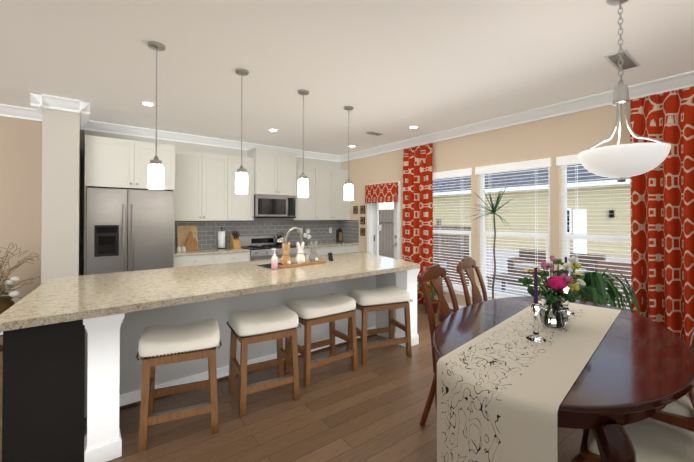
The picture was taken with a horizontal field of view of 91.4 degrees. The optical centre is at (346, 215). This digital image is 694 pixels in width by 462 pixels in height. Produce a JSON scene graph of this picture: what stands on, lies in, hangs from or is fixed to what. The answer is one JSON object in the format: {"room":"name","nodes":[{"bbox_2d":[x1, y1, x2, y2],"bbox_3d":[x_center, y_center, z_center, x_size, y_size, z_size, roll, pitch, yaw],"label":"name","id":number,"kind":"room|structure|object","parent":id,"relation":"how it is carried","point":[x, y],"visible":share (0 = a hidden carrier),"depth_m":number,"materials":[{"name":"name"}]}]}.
{"room":"dining room and kitchen","nodes":[
{"label":"dining room and kitchen","id":0,"kind":"room"},
{"bbox_2d":[0,116,41,302],"bbox_3d":[-5.755,0.061,3.048,4.590,2.820,0.150,0,-1,-38],"label":"wall","id":1,"kind":"structure","parent":0,"point":[21,183],"depth_m":4.25,"materials":[{"name":"beige paint"}]},
{"bbox_2d":[0,104,35,120],"bbox_3d":[-5.643,-1.286,2.989,4.500,0.128,0.098,0,-1,-38],"label":"crown molding","id":2,"kind":"structure","parent":1,"relation":"attached to","point":[11,111],"depth_m":4.20,"materials":[{"name":"white"}]},
{"bbox_2d":[41,108,79,284],"bbox_3d":[-3.651,0.071,4.352,0.330,2.820,1.100,0,-1,-38],"label":"column","id":3,"kind":"structure","parent":0,"point":[60,189],"depth_m":3.92,"materials":[{"name":"beige paint"}]},
{"bbox_2d":[28,92,47,120],"bbox_3d":[-3.650,-1.278,4.015,0.098,0.128,0.748,0,-1,-38],"label":"crown molding","id":4,"kind":"structure","parent":3,"relation":"attached to","point":[39,101],"depth_m":3.80,"materials":[{"name":"white wood"}]},
{"bbox_2d":[76,100,91,130],"bbox_3d":[-3.369,-1.275,4.351,0.098,0.128,0.928,0,-1,-38],"label":"crown molding","id":5,"kind":"structure","parent":3,"relation":"attached to","point":[82,107],"depth_m":4.08,"materials":[{"name":"white"}]},
{"bbox_2d":[79,130,321,275],"bbox_3d":[-1.937,0.087,6.305,4.820,2.820,0.150,0,-1,-38],"label":"wall","id":6,"kind":"structure","parent":0,"point":[81,218],"depth_m":4.79,"materials":[{"name":"beige paint"}]},
{"bbox_2d":[83,130,174,274],"bbox_3d":[-3.081,0.139,4.802,1.021,2.688,0.790,0,-1,-38],"label":"upper cabinet","id":7,"kind":"object","parent":6,"relation":"attached to","point":[115,161],"visible":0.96,"depth_m":4.47,"materials":[{"name":"white paint"}]},
{"bbox_2d":[175,148,204,219],"bbox_3d":[-2.607,-0.463,5.462,0.530,1.110,0.348,0,-1,-38],"label":"upper cabinet","id":8,"kind":"object","parent":6,"relation":"attached to","point":[189,163],"depth_m":5.35,"materials":[{"name":"white paint"}]},
{"bbox_2d":[92,121,339,161],"bbox_3d":[-1.970,-1.261,6.132,4.500,0.128,0.098,0,-1,-38],"label":"crown molding","id":9,"kind":"structure","parent":6,"relation":"attached to","point":[98,126],"depth_m":5.63,"materials":[{"name":"white wood"}]},
{"bbox_2d":[205,152,232,219],"bbox_3d":[-2.280,-0.461,5.718,0.521,1.110,0.348,0,-1,-38],"label":"upper cabinet","id":10,"kind":"object","parent":6,"relation":"attached to","point":[205,182],"depth_m":5.63,"materials":[{"name":"white paint"}]},
{"bbox_2d":[233,156,253,219],"bbox_3d":[-1.957,-0.459,5.973,0.522,1.110,0.348,0,-1,-38],"label":"upper cabinet","id":11,"kind":"object","parent":6,"relation":"attached to","point":[243,204],"depth_m":5.89,"materials":[{"name":"white paint"}]},
{"bbox_2d":[174,220,358,249],"bbox_3d":[-1.333,0.340,6.271,3.506,0.484,0.643,0,-1,-38],"label":"tile backsplash","id":12,"kind":"structure","parent":6,"relation":"attached to","point":[207,233],"depth_m":6.58,"materials":[{"name":"grey tile"}]},
{"bbox_2d":[301,225,380,233],"bbox_3d":[-0.798,0.302,6.251,2.695,0.236,1.311,0,-1,-38],"label":"outlet plates","id":13,"kind":"object","parent":12,"relation":"attached to","point":[379,229],"visible":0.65,"depth_m":6.97,"materials":[{"name":"white plastic"}]},
{"bbox_2d":[245,148,296,195],"bbox_3d":[-1.408,-0.774,6.350,0.800,0.823,0.438,0,-1,-38],"label":"upper cabinet","id":14,"kind":"object","parent":6,"relation":"attached to","point":[274,171],"depth_m":6.14,"materials":[{"name":"white paint"}]},
{"bbox_2d":[254,194,295,217],"bbox_3d":[-1.393,-0.153,6.326,0.791,0.414,0.454,0,-1,-38],"label":"microwave","id":15,"kind":"object","parent":14,"relation":"attached to","point":[272,206],"visible":0.98,"depth_m":6.15,"materials":[{"name":"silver metal"}]},
{"bbox_2d":[285,164,316,219],"bbox_3d":[-0.907,-0.437,6.798,0.540,1.079,0.348,0,-1,-38],"label":"upper cabinet","id":16,"kind":"object","parent":6,"relation":"attached to","point":[306,207],"depth_m":6.70,"materials":[{"name":"white paint"}]},
{"bbox_2d":[317,164,336,219],"bbox_3d":[-0.573,-0.435,7.061,0.532,1.079,0.348,0,-1,-38],"label":"upper cabinet","id":17,"kind":"object","parent":6,"relation":"attached to","point":[326,177],"depth_m":6.97,"materials":[{"name":"white paint"}]},
{"bbox_2d":[337,168,348,219],"bbox_3d":[-0.248,-0.433,7.316,0.513,1.079,0.348,0,-1,-38],"label":"upper cabinet","id":18,"kind":"object","parent":6,"relation":"attached to","point":[342,175],"depth_m":7.20,"materials":[{"name":"white paint"}]},
{"bbox_2d":[0,302,582,461],"bbox_3d":[-0.968,1.480,1.076,9.750,0.050,9.650,0,-1,-38],"label":"floor","id":19,"kind":"structure","parent":0,"point":[371,410],"depth_m":2.42,"materials":[{"name":"brown wood"}]},
{"bbox_2d":[0,243,39,351],"bbox_3d":[-3.851,0.886,3.611,0.819,1.174,0.790,0,-1,-38],"label":"arrangement","id":20,"kind":"object","parent":19,"relation":"on","point":[6,302],"visible":1,"depth_m":3.73,"materials":[{"name":"brown plant"}]},
{"bbox_2d":[86,186,173,274],"bbox_3d":[-3.050,0.560,4.759,0.977,1.825,0.838,0,-1,-38],"label":"fridge","id":21,"kind":"object","parent":19,"relation":"on","point":[129,230],"visible":0.71,"depth_m":4.44,"materials":[{"name":"silver metal"}]},
{"bbox_2d":[135,319,221,451],"bbox_3d":[-1.159,1.128,2.373,0.497,0.672,0.440,0,0,-24],"label":"stool","id":22,"kind":"object","parent":19,"relation":"on","point":[163,344],"visible":1,"depth_m":2.24,"materials":[{"name":"brown wood"}]},
{"bbox_2d":[2,268,419,461],"bbox_3d":[-0.764,1.039,3.467,3.720,0.866,1.491,0,-1,-38],"label":"kitchen island","id":23,"kind":"object","parent":19,"relation":"on","point":[62,381],"visible":0.5,"depth_m":2.01,"materials":[{"name":"white paint"}]},
{"bbox_2d":[0,252,419,331],"bbox_3d":[-0.792,0.583,3.507,3.822,0.045,1.620,0,-1,-38],"label":"island countertop","id":24,"kind":"structure","parent":23,"relation":"on","point":[60,299],"depth_m":2.71,"materials":[{"name":"stone"}]},
{"bbox_2d":[271,248,277,268],"bbox_3d":[-0.749,0.450,3.502,0.068,0.212,0.067,0,-1,-38],"label":"soap dispenser","id":25,"kind":"object","parent":24,"relation":"on","point":[274,262],"visible":1,"depth_m":3.48,"materials":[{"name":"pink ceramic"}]},
{"bbox_2d":[257,262,291,268],"bbox_3d":[-0.750,0.680,3.817,0.442,0.226,0.392,0,-1,-38],"label":"island sink","id":26,"kind":"object","parent":24,"relation":"in","point":[268,266],"visible":0.08,"depth_m":3.92,"materials":[{"name":"silver metal"}]},
{"bbox_2d":[284,227,305,255],"bbox_3d":[-0.590,0.350,3.902,0.251,0.425,0.125,0,-1,-38],"label":"faucet","id":27,"kind":"object","parent":24,"relation":"on","point":[289,231],"visible":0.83,"depth_m":3.91,"materials":[{"name":"silver metal"}]},
{"bbox_2d":[278,241,325,268],"bbox_3d":[-0.511,0.429,3.788,0.130,0.264,0.634,0,-1,43],"label":"decor","id":28,"kind":"object","parent":24,"relation":"on","point":[300,259],"visible":1,"depth_m":3.75,"materials":[{"name":"brown wood"}]},
{"bbox_2d":[328,252,332,260],"bbox_3d":[-0.214,0.515,4.192,0.060,0.101,0.073,0,-1,-38],"label":"card holder","id":29,"kind":"object","parent":24,"relation":"on","point":[330,256],"visible":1,"depth_m":4.17,"materials":[{"name":"black plastic"}]},
{"bbox_2d":[174,252,249,266],"bbox_3d":[-2.252,1.050,5.531,1.153,0.878,0.658,0,-1,-38],"label":"base cabinet","id":30,"kind":"object","parent":19,"relation":"on","point":[191,260],"visible":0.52,"depth_m":5.26,"materials":[{"name":"white paint"}]},
{"bbox_2d":[226,305,300,416],"bbox_3d":[-0.681,1.131,2.756,0.498,0.672,0.440,0,-1,-30],"label":"stool","id":31,"kind":"object","parent":19,"relation":"on","point":[279,323],"visible":1,"depth_m":2.66,"materials":[{"name":"brown wood"}]},
{"bbox_2d":[239,235,297,260],"bbox_3d":[-1.409,0.945,6.166,0.943,1.098,0.671,0,-1,-38],"label":"range","id":32,"kind":"object","parent":19,"relation":"on","point":[259,247],"visible":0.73,"depth_m":6.12,"materials":[{"name":"silver metal"}]},
{"bbox_2d":[274,232,284,243],"bbox_3d":[-1.291,0.441,6.422,0.262,0.219,0.210,0,-1,-38],"label":"kettle","id":33,"kind":"object","parent":32,"relation":"on","point":[279,239],"visible":0.94,"depth_m":6.36,"materials":[{"name":"silver metal"}]},
{"bbox_2d":[303,246,334,255],"bbox_3d":[-0.761,1.059,6.723,0.753,0.878,0.627,0,-1,-38],"label":"base cabinet","id":34,"kind":"object","parent":19,"relation":"on","point":[320,250],"depth_m":6.55,"materials":[{"name":"white paint"}]},
{"bbox_2d":[174,242,357,255],"bbox_3d":[-1.333,0.598,6.268,3.504,0.032,0.641,0,-1,-38],"label":"countertop","id":35,"kind":"structure","parent":34,"relation":"on","point":[221,251],"depth_m":5.58,"materials":[{"name":"stone"}]},
{"bbox_2d":[177,246,185,251],"bbox_3d":[-2.602,0.533,5.321,0.134,0.080,0.062,0,-1,-38],"label":"salt","id":36,"kind":"object","parent":35,"relation":"on","point":[183,249],"visible":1,"depth_m":5.31,"materials":[{"name":"white ceramic"}]},
{"bbox_2d":[177,226,197,250],"bbox_3d":[-2.600,0.375,5.549,0.304,0.400,0.183,0,-1,-38],"label":"cutting boards","id":37,"kind":"object","parent":35,"relation":"on","point":[187,237],"visible":0.92,"depth_m":5.54,"materials":[{"name":"brown wood"}]},
{"bbox_2d":[216,227,226,248],"bbox_3d":[-2.167,0.388,5.856,0.170,0.380,0.170,0,-1,-38],"label":"paper towel holder","id":38,"kind":"object","parent":35,"relation":"on","point":[221,239],"visible":1,"depth_m":5.81,"materials":[{"name":"white paper"}]},
{"bbox_2d":[230,230,240,247],"bbox_3d":[-1.969,0.423,5.992,0.120,0.312,0.210,0,-1,-38],"label":"knife block","id":39,"kind":"object","parent":35,"relation":"on","point":[234,241],"visible":1,"depth_m":5.96,"materials":[{"name":"brown wood"}]},
{"bbox_2d":[296,228,311,244],"bbox_3d":[-0.830,0.405,6.751,0.319,0.360,0.226,0,-1,-38],"label":"mug tree","id":40,"kind":"object","parent":35,"relation":"on","point":[305,235],"visible":0.88,"depth_m":6.72,"materials":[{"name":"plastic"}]},
{"bbox_2d":[336,228,341,241],"bbox_3d":[-0.169,0.440,7.451,0.090,0.300,0.092,0,-1,-38],"label":"canister","id":41,"kind":"object","parent":35,"relation":"on","point":[339,235],"visible":1,"depth_m":7.43,"materials":[{"name":"black"}]},
{"bbox_2d":[284,293,358,387],"bbox_3d":[-0.247,1.134,3.216,0.615,0.672,0.454,0,-1,-38],"label":"stool","id":42,"kind":"object","parent":19,"relation":"on","point":[331,308],"visible":0.83,"depth_m":3.11,"materials":[{"name":"brown wood"}]},
{"bbox_2d":[335,245,357,253],"bbox_3d":[-0.256,1.062,7.120,0.753,0.878,0.627,0,-1,-38],"label":"base cabinet","id":43,"kind":"object","parent":19,"relation":"on","point":[335,249],"depth_m":6.92,"materials":[{"name":"white paint"}]},
{"bbox_2d":[347,286,412,364],"bbox_3d":[0.338,1.137,3.625,0.603,0.672,0.440,0,0,-22],"label":"stool","id":44,"kind":"object","parent":19,"relation":"on","point":[389,298],"visible":0.83,"depth_m":3.50,"materials":[{"name":"brown wood"}]},
{"bbox_2d":[417,278,446,313],"bbox_3d":[1.261,1.225,5.206,0.679,0.521,0.674,0,-1,-38],"label":"plant","id":45,"kind":"object","parent":19,"relation":"on","point":[435,304],"visible":0.35,"depth_m":5.13,"materials":[{"name":"green plant"}]},
{"bbox_2d":[419,265,458,425],"bbox_3d":[0.862,0.925,2.333,0.610,1.100,0.560,0,-1,40],"label":"dining chair","id":46,"kind":"object","parent":19,"relation":"on","point":[432,274],"visible":0.12,"depth_m":2.40,"materials":[{"name":"brown wood"}]},
{"bbox_2d":[456,257,487,305],"bbox_3d":[1.292,0.929,2.847,0.610,1.100,0.560,0,-1,40],"label":"dining chair","id":47,"kind":"object","parent":19,"relation":"on","point":[467,264],"visible":0.17,"depth_m":2.98,"materials":[{"name":"brown wood"}]},
{"bbox_2d":[466,182,514,298],"bbox_3d":[1.845,0.522,4.418,0.706,1.914,0.839,0,-1,-38],"label":"dracaena plant","id":48,"kind":"object","parent":19,"relation":"on","point":[494,210],"visible":0.56,"depth_m":4.42,"materials":[{"name":"green plant"}]},
{"bbox_2d":[432,296,693,461],"bbox_3d":[1.270,1.087,2.095,2.009,0.769,1.302,0,-1,-38],"label":"dining table","id":49,"kind":"object","parent":19,"relation":"on","point":[637,368],"visible":0.5,"depth_m":1.53,"materials":[{"name":"brown wood"}]},
{"bbox_2d":[437,299,620,461],"bbox_3d":[1.181,1.133,2.013,0.571,0.868,1.870,0,-1,45],"label":"table runner","id":50,"kind":"object","parent":49,"relation":"on","point":[504,387],"visible":0.81,"depth_m":1.48,"materials":[{"name":"fabric"}]},
{"bbox_2d":[526,268,545,342],"bbox_3d":[1.061,0.497,1.903,0.100,0.400,0.100,0,-1,-38],"label":"candlestick","id":51,"kind":"object","parent":50,"relation":"on","point":[536,306],"visible":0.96,"depth_m":1.89,"materials":[{"name":"clear glass"}]},
{"bbox_2d":[514,255,590,327],"bbox_3d":[1.291,0.479,2.146,0.438,0.436,0.364,0,-1,-38],"label":"flower vase","id":52,"kind":"object","parent":50,"relation":"on","point":[553,313],"visible":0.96,"depth_m":2.11,"materials":[{"name":"clear glass"}]},
{"bbox_2d":[563,257,574,314],"bbox_3d":[1.571,0.501,2.430,0.100,0.400,0.100,0,-1,-38],"label":"candlestick","id":53,"kind":"object","parent":50,"relation":"on","point":[569,312],"visible":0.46,"depth_m":2.42,"materials":[{"name":"clear glass"}]},
{"bbox_2d":[538,268,648,314],"bbox_3d":[2.412,1.004,3.413,0.869,0.936,0.882,0,-1,-38],"label":"plant","id":54,"kind":"object","parent":19,"relation":"on","point":[595,282],"visible":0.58,"depth_m":3.22,"materials":[{"name":"green plant"}]},
{"bbox_2d":[569,417,693,461],"bbox_3d":[1.369,0.919,1.492,0.610,1.100,0.560,0,-1,40],"label":"dining chair","id":55,"kind":"object","parent":19,"relation":"on","point":[652,440],"visible":0.54,"depth_m":1.46,"materials":[{"name":"brown wood"}]},
{"bbox_2d":[649,330,693,431],"bbox_3d":[1.754,0.922,1.952,0.610,1.100,0.560,0,-1,40],"label":"dining chair","id":56,"kind":"object","parent":19,"relation":"on","point":[679,413],"visible":0.15,"depth_m":1.75,"materials":[{"name":"brown wood"}]},
{"bbox_2d":[0,0,693,155],"bbox_3d":[-0.968,-1.390,1.099,9.750,0.050,9.650,0,-1,-38],"label":"ceiling","id":57,"kind":"structure","parent":0,"point":[391,70],"depth_m":2.94,"materials":[{"name":"white paint"}]},
{"bbox_2d":[140,101,155,105],"bbox_3d":[-2.389,-1.334,4.062,0.169,0.013,0.169,0,-1,-44],"label":"recessed light","id":58,"kind":"object","parent":57,"relation":"in","point":[147,103],"depth_m":4.03,"materials":[{"name":"white"}]},
{"bbox_2d":[148,41,164,188],"bbox_3d":[-1.514,-0.780,2.692,0.124,1.142,0.124,0,-1,-38],"label":"pendant light","id":59,"kind":"object","parent":57,"relation":"hanging from","point":[155,173],"visible":1,"depth_m":2.66,"materials":[{"name":"white glass"}]},
{"bbox_2d":[235,69,248,193],"bbox_3d":[-0.985,-0.775,3.173,0.124,1.144,0.124,0,-1,-38],"label":"pendant light","id":60,"kind":"object","parent":57,"relation":"hanging from","point":[241,181],"visible":1,"depth_m":3.14,"materials":[{"name":"white glass"}]},
{"bbox_2d":[267,128,277,131],"bbox_3d":[-1.152,-1.325,5.279,0.169,0.013,0.169,0,-1,-44],"label":"recessed light","id":61,"kind":"object","parent":57,"relation":"in","point":[270,129],"depth_m":5.26,"materials":[{"name":"white"}]},
{"bbox_2d":[298,90,308,196],"bbox_3d":[-0.475,-0.769,3.683,0.124,1.149,0.124,0,-1,-38],"label":"pendant light","id":62,"kind":"object","parent":57,"relation":"hanging from","point":[303,186],"visible":0.98,"depth_m":3.65,"materials":[{"name":"white glass"}]},
{"bbox_2d":[344,106,353,200],"bbox_3d":[0.021,-0.760,4.215,0.124,1.158,0.124,0,-1,-38],"label":"pendant light","id":63,"kind":"object","parent":57,"relation":"hanging from","point":[348,190],"visible":1,"depth_m":4.18,"materials":[{"name":"white glass"}]},
{"bbox_2d":[365,131,382,135],"bbox_3d":[0.444,-1.325,5.505,0.300,0.008,0.150,0,-1,-38],"label":"ceiling vent","id":64,"kind":"object","parent":57,"relation":"in","point":[369,132],"depth_m":5.49,"materials":[{"name":"white metal"}]},
{"bbox_2d":[408,125,418,128],"bbox_3d":[1.001,-1.326,5.102,0.169,0.013,0.169,0,-1,-44],"label":"recessed light","id":65,"kind":"object","parent":57,"relation":"in","point":[411,126],"depth_m":5.07,"materials":[{"name":"white"}]},
{"bbox_2d":[604,49,639,70],"bbox_3d":[2.409,-1.345,2.962,0.460,0.008,0.150,0,-1,-38],"label":"ceiling vent","id":66,"kind":"object","parent":57,"relation":"in","point":[629,60],"depth_m":2.94,"materials":[{"name":"white metal"}]},
{"bbox_2d":[578,0,670,181],"bbox_3d":[1.690,-0.778,2.091,0.442,1.154,0.442,0,-1,-38],"label":"pendant chandelier","id":67,"kind":"object","parent":57,"relation":"hanging from","point":[621,162],"visible":1,"depth_m":2.00,"materials":[{"name":"white glass"}]},
{"bbox_2d":[341,103,629,305],"bbox_3d":[2.781,0.069,4.004,0.150,2.820,9.600,0,-1,-38],"label":"wall","id":68,"kind":"structure","parent":0,"point":[574,133],"depth_m":4.67,"materials":[{"name":"beige paint"}]},
{"bbox_2d":[353,206,357,213],"bbox_3d":[0.178,-0.108,7.174,0.022,0.162,0.128,0,-1,-38],"label":"picture frame","id":69,"kind":"object","parent":68,"relation":"attached to","point":[355,208],"depth_m":7.16,"materials":[{"name":"brown wood"}]},
{"bbox_2d":[360,206,364,213],"bbox_3d":[0.322,-0.109,6.991,0.022,0.165,0.133,0,-1,-38],"label":"picture frame","id":70,"kind":"object","parent":68,"relation":"attached to","point":[362,208],"depth_m":6.98,"materials":[{"name":"brown wood"}]},
{"bbox_2d":[360,228,364,235],"bbox_3d":[0.322,0.345,6.987,0.022,0.158,0.133,0,-1,-38],"label":"picture frame","id":71,"kind":"object","parent":68,"relation":"attached to","point":[362,230],"depth_m":6.97,"materials":[{"name":"brown wood"}]},
{"bbox_2d":[360,217,364,223],"bbox_3d":[0.322,0.114,6.989,0.022,0.155,0.133,0,-1,-38],"label":"picture frame","id":72,"kind":"object","parent":68,"relation":"attached to","point":[362,219],"depth_m":6.98,"materials":[{"name":"brown wood"}]},
{"bbox_2d":[365,182,397,203],"bbox_3d":[0.636,-0.416,6.500,0.100,0.364,0.854,0,-1,-38],"label":"valance","id":73,"kind":"object","parent":68,"relation":"attached to","point":[381,193],"visible":1,"depth_m":6.40,"materials":[{"name":"fabric"}]},
{"bbox_2d":[367,181,400,259],"bbox_3d":[0.749,0.441,6.569,0.167,2.114,0.900,0,-1,-38],"label":"door frame","id":74,"kind":"structure","parent":68,"relation":"attached to","point":[370,228],"depth_m":6.82,"materials":[{"name":"white wood"}]},
{"bbox_2d":[373,202,396,258],"bbox_3d":[0.730,0.484,6.554,0.127,2.006,0.710,0,-1,-38],"label":"door leaf","id":75,"kind":"structure","parent":68,"relation":"in","point":[375,229],"depth_m":6.75,"materials":[{"name":"white paint"}]},
{"bbox_2d":[402,143,432,303],"bbox_3d":[1.187,0.149,5.756,0.106,2.657,0.634,0,-1,-38],"label":"curtain","id":76,"kind":"object","parent":68,"relation":"hanging from","point":[417,230],"visible":0.94,"depth_m":5.75,"materials":[{"name":"fabric"}]},
{"bbox_2d":[433,230,471,296],"bbox_3d":[1.588,0.273,5.475,0.155,1.884,1.022,0,-1,-38],"label":"window","id":77,"kind":"structure","parent":68,"relation":"in","point":[455,232],"depth_m":5.28,"materials":[{"name":"white"}]},
{"bbox_2d":[433,168,471,292],"bbox_3d":[1.564,0.241,5.457,0.096,1.873,1.012,0,-1,-38],"label":"window blind","id":78,"kind":"object","parent":77,"relation":"attached to","point":[453,173],"visible":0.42,"depth_m":5.33,"materials":[{"name":"white plastic"}]},
{"bbox_2d":[448,303,464,310],"bbox_3d":[3.306,1.421,3.179,0.032,0.100,7.549,0,-1,-38],"label":"baseboard","id":79,"kind":"structure","parent":68,"relation":"attached to","point":[449,304],"depth_m":5.29,"materials":[{"name":"white"}]},
{"bbox_2d":[480,167,549,299],"bbox_3d":[2.257,0.266,4.624,0.155,1.884,1.022,0,-1,-38],"label":"window","id":80,"kind":"structure","parent":68,"relation":"in","point":[483,233],"depth_m":4.96,"materials":[{"name":"white wood"}]},
{"bbox_2d":[475,158,550,298],"bbox_3d":[2.234,0.235,4.606,0.096,1.873,1.012,0,-1,-38],"label":"window blind","id":81,"kind":"object","parent":80,"relation":"attached to","point":[530,164],"visible":0.71,"depth_m":4.56,"materials":[{"name":"white plastic"}]},
{"bbox_2d":[340,71,693,161],"bbox_3d":[2.692,-1.278,3.926,0.098,0.128,9.330,0,-1,-38],"label":"crown molding","id":82,"kind":"structure","parent":68,"relation":"attached to","point":[683,80],"depth_m":4.25,"materials":[{"name":"white wood"}]},
{"bbox_2d":[561,165,630,292],"bbox_3d":[2.926,0.260,3.773,0.155,1.884,1.022,0,-1,-38],"label":"window","id":83,"kind":"structure","parent":68,"relation":"in","point":[564,225],"depth_m":4.14,"materials":[{"name":"white wood"}]},
{"bbox_2d":[556,155,630,308],"bbox_3d":[2.903,0.228,3.755,0.096,1.873,1.012,0,-1,-38],"label":"window blind","id":84,"kind":"object","parent":83,"relation":"attached to","point":[568,160],"visible":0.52,"depth_m":3.94,"materials":[{"name":"white plastic"}]},
{"bbox_2d":[630,86,693,345],"bbox_3d":[3.260,0.123,3.120,0.106,2.667,1.018,0,-1,-38],"label":"curtain","id":85,"kind":"object","parent":68,"relation":"hanging from","point":[662,238],"visible":0.73,"depth_m":3.29,"materials":[{"name":"fabric"}]},
{"label":"outside","id":86,"kind":"structure","parent":0,"visible":0},
{"bbox_2d":[486,247,630,295],"bbox_3d":[11.452,1.962,25.315,39.850,0.070,54.000,0,-1,-38],"label":"ground","id":87,"kind":"structure","parent":86,"point":[509,251],"depth_m":13.08,"materials":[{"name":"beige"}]},
{"bbox_2d":[379,210,470,264],"bbox_3d":[0.416,0.829,12.941,0.370,1.999,9.820,0,-1,-38],"label":"fence","id":88,"kind":"object","parent":87,"relation":"on","point":[386,233],"visible":0.15,"depth_m":10.30,"materials":[{"name":"beige wood"}]},
{"bbox_2d":[433,179,630,257],"bbox_3d":[15.408,0.180,16.863,8.500,3.399,23.800,0,-1,-38],"label":"house","id":89,"kind":"structure","parent":87,"relation":"on","point":[610,213],"depth_m":17.34,"materials":[{"name":"yellow"}]},
{"bbox_2d":[433,164,630,192],"bbox_3d":[15.212,-4.221,16.743,8.000,5.400,23.800,0,-1,-38],"label":"roof","id":90,"kind":"structure","parent":89,"relation":"on","point":[491,183],"depth_m":18.83,"materials":[{"name":"grey"}]},
{"bbox_2d":[436,249,630,311],"bbox_3d":[4.421,1.363,7.893,2.450,0.850,4.593,0,-1,-38],"label":"patio","id":91,"kind":"structure","parent":87,"relation":"on","point":[576,255],"depth_m":8.10,"materials":[{"name":"brown"}]}
]}

